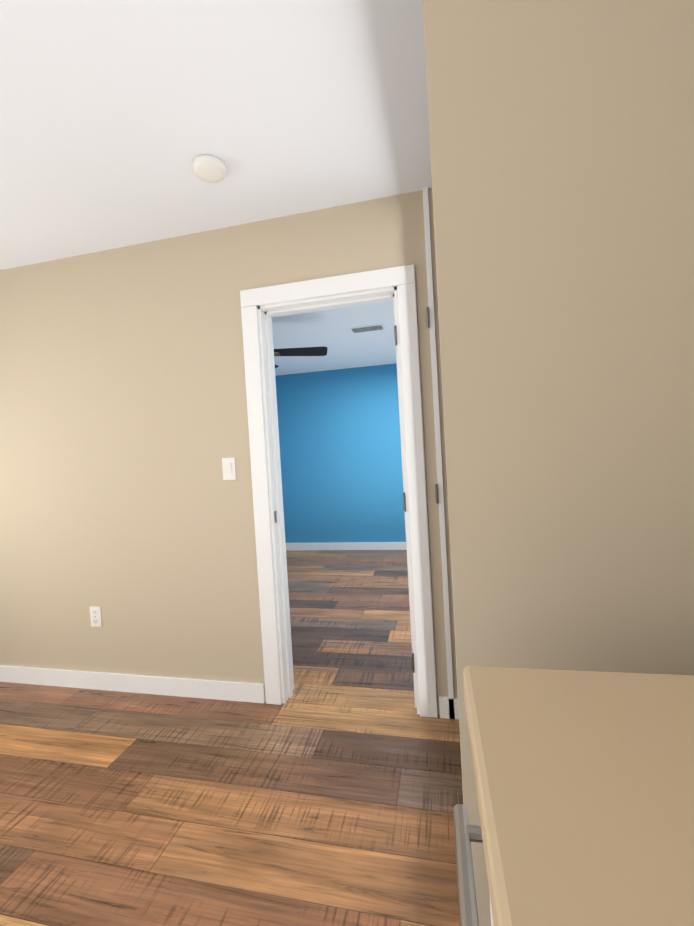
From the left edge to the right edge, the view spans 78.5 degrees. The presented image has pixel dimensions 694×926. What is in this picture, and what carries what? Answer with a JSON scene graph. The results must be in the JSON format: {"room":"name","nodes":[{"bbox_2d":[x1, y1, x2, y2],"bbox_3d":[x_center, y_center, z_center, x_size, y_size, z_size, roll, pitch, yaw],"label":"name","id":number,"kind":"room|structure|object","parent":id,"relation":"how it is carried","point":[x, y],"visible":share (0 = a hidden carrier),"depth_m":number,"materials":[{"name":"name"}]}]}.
{"room":"bedroom","nodes":[
{"label":"bedroom","id":0,"kind":"room"},
{"bbox_2d":[0,0,431,269],"bbox_3d":[-0.124,-1.217,0.160,6.520,0.100,10.580,-3,2,13],"label":"ceiling","id":1,"kind":"structure","parent":0,"point":[117,117],"depth_m":1.44,"materials":[{"name":"white paint"}]},
{"bbox_2d":[192,154,226,182],"bbox_3d":[-0.546,-1.165,1.689,0.130,0.038,0.130,-3,2,13],"label":"smoke detector","id":2,"kind":"object","parent":1,"relation":"attached to","point":[209,168],"visible":0.98,"depth_m":1.66,"materials":[{"name":"white plastic"}]},
{"bbox_2d":[0,188,457,715],"bbox_3d":[0.368,-0.023,2.046,6.240,2.440,0.140,-3,2,13],"label":"wall","id":3,"kind":"structure","parent":0,"point":[124,505],"depth_m":2.30,"materials":[{"name":"beige paint"}]},
{"bbox_2d":[90,606,101,626],"bbox_3d":[-1.429,0.874,2.413,0.072,0.115,0.008,-3,2,13],"label":"electrical outlet","id":4,"kind":"object","parent":3,"relation":"attached to","point":[95,617],"visible":1,"depth_m":2.41,"materials":[{"name":"white plastic"}]},
{"bbox_2d":[0,665,264,702],"bbox_3d":[-1.524,1.248,2.447,2.252,0.095,0.014,-3,2,13],"label":"baseboard","id":5,"kind":"structure","parent":3,"relation":"attached to","point":[210,689],"depth_m":2.36,"materials":[{"name":"white wood"}]},
{"bbox_2d":[222,457,235,479],"bbox_3d":[-0.611,0.030,2.192,0.072,0.115,0.012,-3,2,13],"label":"switch plate","id":6,"kind":"object","parent":3,"relation":"attached to","point":[228,468],"visible":1,"depth_m":2.19,"materials":[{"name":"white plastic"}]},
{"bbox_2d":[240,264,437,717],"bbox_3d":[-0.035,0.163,2.150,0.868,2.109,0.186,-3,2,13],"label":"door frame","id":7,"kind":"structure","parent":3,"relation":"attached to","point":[261,307],"depth_m":2.08,"materials":[{"name":"white wood"}]},
{"bbox_2d":[274,325,414,672],"bbox_3d":[-0.045,0.194,2.097,0.672,1.640,0.056,-3,2,13],"label":"hinges on the door trim","id":8,"kind":"object","parent":7,"relation":"attached to","point":[404,495],"visible":0.88,"depth_m":2.00,"materials":[{"name":"silver metal"}]},
{"bbox_2d":[422,187,454,718],"bbox_3d":[0.415,-0.024,1.950,0.037,2.440,0.027,-3,2,13],"label":"door frame","id":9,"kind":"structure","parent":3,"relation":"attached to","point":[430,323],"depth_m":1.95,"materials":[{"name":"white wood"}]},
{"bbox_2d":[439,696,458,718],"bbox_3d":[1.945,1.072,1.653,3.102,0.095,0.014,-3,2,13],"label":"baseboard","id":10,"kind":"structure","parent":3,"relation":"attached to","point":[444,707],"depth_m":1.98,"materials":[{"name":"white wood"}]},
{"bbox_2d":[0,550,462,925],"bbox_3d":[0.020,1.318,0.229,6.520,0.100,10.580,-3,2,13],"label":"floor","id":11,"kind":"structure","parent":0,"point":[329,792],"depth_m":1.62,"materials":[{"name":"brown wood"}]},
{"bbox_2d":[453,666,693,925],"bbox_3d":[0.275,0.752,-0.530,0.668,1.043,1.900,-3,2,11],"label":"cabinet","id":12,"kind":"object","parent":11,"relation":"on","point":[584,782],"visible":1,"depth_m":0.28,"materials":[{"name":"beige wood"}]},
{"bbox_2d":[272,301,396,375],"bbox_3d":[0.251,-1.229,3.733,3.500,0.108,3.170,-3,2,13],"label":"ceiling","id":13,"kind":"structure","parent":0,"point":[338,338],"depth_m":3.95,"materials":[{"name":"white paint"}]},
{"bbox_2d":[274,346,327,367],"bbox_3d":[-0.813,-0.889,3.298,1.294,0.426,1.246,-3,2,13],"label":"fan","id":14,"kind":"object","parent":13,"relation":"hanging from","point":[313,351],"visible":0.02,"depth_m":3.30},
{"bbox_2d":[349,324,384,332],"bbox_3d":[0.176,-1.165,3.685,0.300,0.008,0.160,-3,2,13],"label":"ceiling vent","id":15,"kind":"object","parent":13,"relation":"in","point":[367,328],"visible":1,"depth_m":3.67,"materials":[{"name":"white metal"}]},
{"bbox_2d":[275,363,405,542],"bbox_3d":[0.683,-0.132,5.377,3.780,2.440,0.140,-3,2,13],"label":"wall","id":16,"kind":"structure","parent":0,"point":[340,455],"depth_m":5.48,"materials":[{"name":"blue paint"}]},
{"bbox_2d":[286,542,406,549],"bbox_3d":[0.732,1.041,5.334,3.500,0.095,0.014,-3,2,13],"label":"baseboard","id":17,"kind":"structure","parent":16,"relation":"attached to","point":[355,546],"depth_m":5.49,"materials":[{"name":"white wood"}]},
{"bbox_2d":[423,0,693,925],"bbox_3d":[1.648,-0.052,0.420,3.020,2.440,0.140,-3,2,13],"label":"wall","id":18,"kind":"structure","parent":0,"point":[561,132],"depth_m":0.64,"materials":[{"name":"beige paint"}]}
]}

